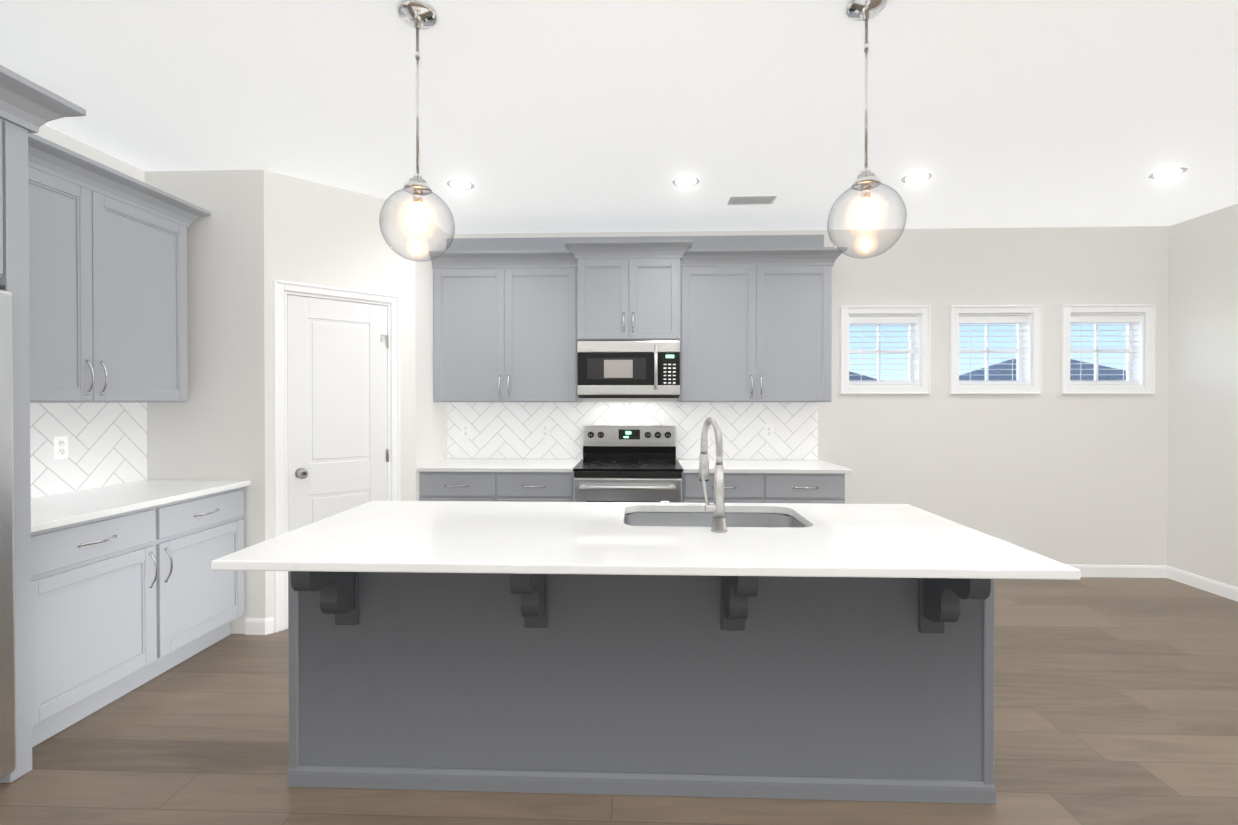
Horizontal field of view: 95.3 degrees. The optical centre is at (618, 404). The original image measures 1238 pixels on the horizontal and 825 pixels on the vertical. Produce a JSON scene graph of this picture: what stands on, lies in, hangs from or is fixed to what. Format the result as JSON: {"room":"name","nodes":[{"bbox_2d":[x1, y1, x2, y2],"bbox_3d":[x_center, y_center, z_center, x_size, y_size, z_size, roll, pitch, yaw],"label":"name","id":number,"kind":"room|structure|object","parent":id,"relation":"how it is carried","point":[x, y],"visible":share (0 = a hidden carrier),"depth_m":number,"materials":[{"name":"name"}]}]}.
{"room":"kitchen","nodes":[
{"label":"kitchen","id":0,"kind":"room"},
{"bbox_2d":[33,125,144,497],"bbox_3d":[-3.008,0.003,0.685,0.140,2.770,8.040,0,0,2],"label":"wall","id":1,"kind":"structure","parent":0,"point":[70,143],"depth_m":3.04,"materials":[{"name":"paint"}]},
{"bbox_2d":[30,403,146,497],"bbox_3d":[-2.861,0.222,2.769,0.006,0.463,1.244,0,0,2],"label":"backsplash","id":2,"kind":"structure","parent":1,"relation":"attached to","point":[107,444],"depth_m":3.02,"materials":[{"name":"tile"}]},
{"bbox_2d":[54,436,67,459],"bbox_3d":[-2.849,0.219,2.882,0.007,0.116,0.070,0,0,2],"label":"electrical outlet","id":3,"kind":"object","parent":2,"relation":"attached to","point":[60,447],"visible":1,"depth_m":2.88,"materials":[{"name":"white plastic"}]},
{"bbox_2d":[28,133,210,402],"bbox_3d":[-2.659,-0.578,2.754,0.408,1.135,1.239,0,0,2],"label":"upper cabinet","id":4,"kind":"object","parent":1,"relation":"attached to","point":[107,284],"visible":0.94,"depth_m":2.75,"materials":[{"name":"grey wood"}]},
{"bbox_2d":[145,170,265,633],"bbox_3d":[-2.476,-0.015,3.433,0.730,2.770,0.110,0,0,2],"label":"wall","id":5,"kind":"structure","parent":0,"point":[212,427],"depth_m":3.37,"materials":[{"name":"paint"}]},
{"bbox_2d":[245,616,273,634],"bbox_3d":[-2.151,1.323,3.382,0.154,0.095,0.043,0,0,2],"label":"baseboard","id":6,"kind":"structure","parent":5,"relation":"attached to","point":[259,626],"depth_m":3.36,"materials":[{"name":"white wood"}]},
{"bbox_2d":[264,170,415,628],"bbox_3d":[-1.814,-0.017,3.718,0.919,2.770,0.110,0,1,-43],"label":"wall","id":7,"kind":"structure","parent":0,"point":[317,233],"depth_m":3.63,"materials":[{"name":"paint"}]},
{"bbox_2d":[273,280,399,632],"bbox_3d":[-1.831,0.308,3.686,0.757,2.120,0.137,0,1,-43],"label":"door frame","id":8,"kind":"structure","parent":7,"relation":"attached to","point":[280,287],"depth_m":3.44,"materials":[{"name":"white wood"}]},
{"bbox_2d":[287,295,388,531],"bbox_3d":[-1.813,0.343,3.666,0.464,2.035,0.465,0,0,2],"label":"pantry door","id":9,"kind":"structure","parent":7,"relation":"in","point":[338,454],"depth_m":3.64,"materials":[{"name":"white wood"}]},
{"bbox_2d":[415,215,446,500],"bbox_3d":[-1.484,-0.021,4.323,0.110,2.770,0.660,0,0,2],"label":"wall","id":10,"kind":"structure","parent":0,"point":[431,429],"depth_m":4.20,"materials":[{"name":"paint"}]},
{"bbox_2d":[0,577,1237,824],"bbox_3d":[0.625,1.419,0.566,7.410,0.060,8.320,0,0,2],"label":"floor","id":11,"kind":"structure","parent":0,"point":[1114,699],"depth_m":2.25,"materials":[{"name":"brown wood"}]},
{"bbox_2d":[0,284,15,778],"bbox_3d":[-2.503,0.477,1.583,0.746,1.801,0.925,0,0,2],"label":"refrigerator","id":12,"kind":"object","parent":11,"relation":"on","point":[7,691],"visible":1,"depth_m":2.00,"materials":[{"name":"grey"}]},
{"bbox_2d":[0,65,85,782],"bbox_3d":[-2.510,0.112,1.610,0.786,2.535,1.261,0,0,2],"label":"surround","id":13,"kind":"object","parent":11,"relation":"on","point":[27,106],"visible":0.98,"depth_m":2.08,"materials":[{"name":"grey wood"}]},
{"bbox_2d":[31,487,243,746],"bbox_3d":[-2.534,0.929,2.755,0.658,0.886,1.230,0,0,2],"label":"base cabinet","id":14,"kind":"object","parent":11,"relation":"on","point":[122,604],"visible":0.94,"depth_m":2.58,"materials":[{"name":"grey wood"}]},
{"bbox_2d":[31,480,250,532],"bbox_3d":[-2.537,0.469,2.759,0.640,0.030,1.239,0,0,2],"label":"countertop","id":15,"kind":"structure","parent":14,"relation":"on","point":[56,510],"depth_m":2.74,"materials":[{"name":"stone"}]},
{"bbox_2d":[287,571,482,791],"bbox_3d":[-0.835,0.932,2.345,0.700,0.886,0.640,0,0,2],"label":"base cabinet","id":16,"kind":"object","parent":11,"relation":"on","point":[386,668],"depth_m":2.03,"materials":[{"name":"grey wood"}]},
{"bbox_2d":[419,471,573,501],"bbox_3d":[-0.869,0.919,4.326,1.110,0.886,0.620,0,0,2],"label":"base cabinet","id":17,"kind":"object","parent":11,"relation":"on","point":[559,487],"depth_m":4.02,"materials":[{"name":"grey wood"}]},
{"bbox_2d":[483,513,654,795],"bbox_3d":[-0.243,0.932,2.324,0.740,0.886,0.640,0,0,2],"label":"base cabinet","id":18,"kind":"object","parent":11,"relation":"on","point":[569,659],"depth_m":2.01,"materials":[{"name":"grey wood"}]},
{"bbox_2d":[573,425,682,502],"bbox_3d":[0.071,0.765,4.216,0.766,1.190,0.751,0,0,2],"label":"range","id":19,"kind":"object","parent":11,"relation":"on","point":[628,463],"visible":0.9,"depth_m":4.06,"materials":[{"name":"silver metal"}]},
{"bbox_2d":[655,514,834,799],"bbox_3d":[0.369,0.932,2.302,0.740,0.886,0.640,0,0,2],"label":"base cabinet","id":20,"kind":"object","parent":11,"relation":"on","point":[745,665],"depth_m":1.99,"materials":[{"name":"grey wood"}]},
{"bbox_2d":[682,471,844,503],"bbox_3d":[1.026,0.920,4.259,1.128,0.886,0.620,0,0,2],"label":"base cabinet","id":21,"kind":"object","parent":11,"relation":"on","point":[738,487],"depth_m":3.95,"materials":[{"name":"grey wood"}]},
{"bbox_2d":[417,459,851,473],"bbox_3d":[0.100,0.460,4.274,3.052,0.030,0.637,0,0,2],"label":"countertop","id":22,"kind":"structure","parent":21,"relation":"on","point":[686,465],"depth_m":4.08,"materials":[{"name":"stone"}]},
{"bbox_2d":[831,577,995,803],"bbox_3d":[0.960,0.932,2.281,0.700,0.886,0.640,0,0,2],"label":"base cabinet","id":23,"kind":"object","parent":11,"relation":"on","point":[839,688],"depth_m":1.97,"materials":[{"name":"grey wood"}]},
{"bbox_2d":[211,501,1080,579],"bbox_3d":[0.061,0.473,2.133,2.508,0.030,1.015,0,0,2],"label":"countertop","id":24,"kind":"structure","parent":23,"relation":"on","point":[837,540],"depth_m":1.85,"materials":[{"name":"stone"}]},
{"bbox_2d":[699,417,726,532],"bbox_3d":[0.349,0.251,2.132,0.096,0.412,0.217,0,0,2],"label":"island faucet","id":25,"kind":"object","parent":24,"relation":"on","point":[717,507],"visible":1,"depth_m":2.04,"materials":[{"name":"silver metal"}]},
{"bbox_2d":[624,512,805,527],"bbox_3d":[0.387,0.593,2.335,0.774,0.206,0.474,0,0,2],"label":"island sink","id":26,"kind":"object","parent":24,"relation":"in","point":[685,519],"visible":0.12,"depth_m":2.55,"materials":[{"name":"silver metal"}]},
{"bbox_2d":[0,0,1237,233],"bbox_3d":[0.625,-1.411,0.547,7.410,0.060,8.320,0,0,2],"label":"ceiling","id":27,"kind":"structure","parent":0,"point":[548,116],"depth_m":2.60,"materials":[{"name":"paint"}]},
{"bbox_2d":[379,0,454,261],"bbox_3d":[-0.717,-0.952,2.009,0.254,0.876,0.254,0,0,2],"label":"pendant light","id":28,"kind":"object","parent":27,"relation":"hanging from","point":[417,15],"visible":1,"depth_m":2.00,"materials":[{"name":"clear glass"}]},
{"bbox_2d":[446,179,474,189],"bbox_3d":[-1.004,-1.395,3.577,0.172,0.009,0.172,0,0,2],"label":"recessed light","id":29,"kind":"object","parent":27,"relation":"in","point":[460,184],"visible":1,"depth_m":3.57,"materials":[{"name":"white plastic"}]},
{"bbox_2d":[672,176,699,186],"bbox_3d":[0.420,-1.395,3.526,0.172,0.009,0.172,0,0,2],"label":"recessed light","id":30,"kind":"object","parent":27,"relation":"in","point":[685,181],"visible":0.96,"depth_m":3.52,"materials":[{"name":"white plastic"}]},
{"bbox_2d":[727,196,776,204],"bbox_3d":[0.907,-1.399,3.860,0.310,0.008,0.155,0,0,2],"label":"ceiling vent","id":31,"kind":"object","parent":27,"relation":"in","point":[744,200],"visible":1,"depth_m":3.85,"materials":[{"name":"grey metal"}]},
{"bbox_2d":[827,0,906,258],"bbox_3d":[0.860,-0.952,1.963,0.254,0.876,0.254,0,0,2],"label":"pendant light","id":32,"kind":"object","parent":27,"relation":"hanging from","point":[866,181],"visible":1,"depth_m":1.95,"materials":[{"name":"clear glass"}]},
{"bbox_2d":[901,172,931,183],"bbox_3d":[1.829,-1.395,3.467,0.172,0.009,0.172,0,0,2],"label":"recessed light","id":33,"kind":"object","parent":27,"relation":"in","point":[917,177],"visible":1,"depth_m":3.46,"materials":[{"name":"white plastic"}]},
{"bbox_2d":[1148,167,1187,178],"bbox_3d":[3.302,-1.394,3.395,0.172,0.009,0.172,0,0,2],"label":"recessed light","id":34,"kind":"object","parent":27,"relation":"in","point":[1167,172],"visible":1,"depth_m":3.39,"materials":[{"name":"white plastic"}]},
{"bbox_2d":[447,226,1168,564],"bbox_3d":[0.769,-0.023,4.644,7.410,2.770,0.140,0,0,2],"label":"wall","id":35,"kind":"structure","parent":0,"point":[1051,471],"depth_m":4.49,"materials":[{"name":"paint"}]},
{"bbox_2d":[429,251,581,401],"bbox_3d":[-0.864,-0.589,4.456,1.110,1.135,0.340,0,0,2],"label":"upper cabinet","id":36,"kind":"object","parent":35,"relation":"attached to","point":[503,320],"depth_m":4.29,"materials":[{"name":"grey wood"}]},
{"bbox_2d":[573,239,680,342],"bbox_3d":[0.078,-0.841,4.381,0.770,0.720,0.420,0,0,2],"label":"upper cabinet","id":37,"kind":"object","parent":35,"relation":"attached to","point":[624,289],"depth_m":4.18,"materials":[{"name":"grey wood"}]},
{"bbox_2d":[577,341,679,397],"bbox_3d":[0.076,-0.264,4.348,0.762,0.424,0.488,0,0,2],"label":"microwave","id":38,"kind":"object","parent":37,"relation":"attached to","point":[628,369],"visible":1,"depth_m":4.16,"materials":[{"name":"grey metal"}]},
{"bbox_2d":[447,402,817,459],"bbox_3d":[0.092,0.210,4.595,3.019,0.463,0.006,0,0,2],"label":"backsplash","id":39,"kind":"structure","parent":35,"relation":"attached to","point":[505,430],"depth_m":4.59,"materials":[{"name":"tile"}]},
{"bbox_2d":[462,424,469,437],"bbox_3d":[-1.258,0.212,4.636,0.070,0.116,0.007,0,0,2],"label":"electrical outlet","id":40,"kind":"object","parent":39,"relation":"attached to","point":[465,430],"visible":1,"depth_m":4.63,"materials":[{"name":"white plastic"}]},
{"bbox_2d":[541,424,549,437],"bbox_3d":[-0.603,0.212,4.613,0.070,0.116,0.007,0,0,2],"label":"electrical outlet","id":41,"kind":"object","parent":39,"relation":"attached to","point":[545,430],"visible":1,"depth_m":4.61,"materials":[{"name":"white plastic"}]},
{"bbox_2d":[765,424,773,437],"bbox_3d":[1.211,0.213,4.549,0.070,0.116,0.007,0,0,2],"label":"electrical outlet","id":42,"kind":"object","parent":39,"relation":"attached to","point":[769,430],"visible":1,"depth_m":4.55,"materials":[{"name":"white plastic"}]},
{"bbox_2d":[677,247,836,401],"bbox_3d":[1.031,-0.589,4.389,1.128,1.135,0.340,0,0,2],"label":"upper cabinet","id":43,"kind":"object","parent":35,"relation":"attached to","point":[744,318],"depth_m":4.22,"materials":[{"name":"grey wood"}]},
{"bbox_2d":[840,306,930,393],"bbox_3d":[2.128,-0.437,4.574,0.704,0.704,0.158,0,0,2],"label":"window","id":44,"kind":"structure","parent":35,"relation":"in","point":[917,319],"depth_m":4.52,"materials":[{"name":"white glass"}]},
{"bbox_2d":[950,305,1041,393],"bbox_3d":[2.992,-0.437,4.544,0.704,0.704,0.158,0,0,2],"label":"window","id":45,"kind":"structure","parent":35,"relation":"in","point":[1029,334],"depth_m":4.49,"materials":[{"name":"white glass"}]},
{"bbox_2d":[1061,304,1155,393],"bbox_3d":[3.857,-0.437,4.513,0.704,0.704,0.158,0,0,2],"label":"window","id":46,"kind":"structure","parent":35,"relation":"in","point":[1131,316],"depth_m":4.46,"materials":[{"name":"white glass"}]},
{"bbox_2d":[1066,564,1166,577],"bbox_3d":[2.960,1.316,4.498,2.700,0.095,0.014,0,0,2],"label":"baseboard","id":47,"kind":"structure","parent":35,"relation":"attached to","point":[1125,571],"depth_m":4.46,"materials":[{"name":"white wood"}]},
{"bbox_2d":[1167,204,1237,586],"bbox_3d":[4.258,0.004,0.428,0.140,2.770,8.040,0,0,2],"label":"wall","id":48,"kind":"structure","parent":0,"point":[1202,522],"depth_m":4.16,"materials":[{"name":"paint"}]},
{"bbox_2d":[1167,566,1237,601],"bbox_3d":[4.181,1.342,0.440,0.014,0.095,8.040,0,0,2],"label":"baseboard","id":49,"kind":"structure","parent":48,"relation":"attached to","point":[1186,578],"depth_m":4.16,"materials":[{"name":"white wood"}]},
{"label":"outside","id":50,"kind":"structure","parent":0,"visible":0},
{"bbox_2d":[849,371,876,379],"bbox_3d":[8.522,1.425,29.686,12.900,7.550,9.900,0,0,2],"label":"house","id":51,"kind":"structure","parent":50,"point":[854,376],"depth_m":27.31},
{"bbox_2d":[959,359,1125,379],"bbox_3d":[22.548,1.372,30.191,12.900,7.650,9.900,0,0,2],"label":"house","id":52,"kind":"structure","parent":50,"point":[1003,374],"depth_m":28.59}
]}

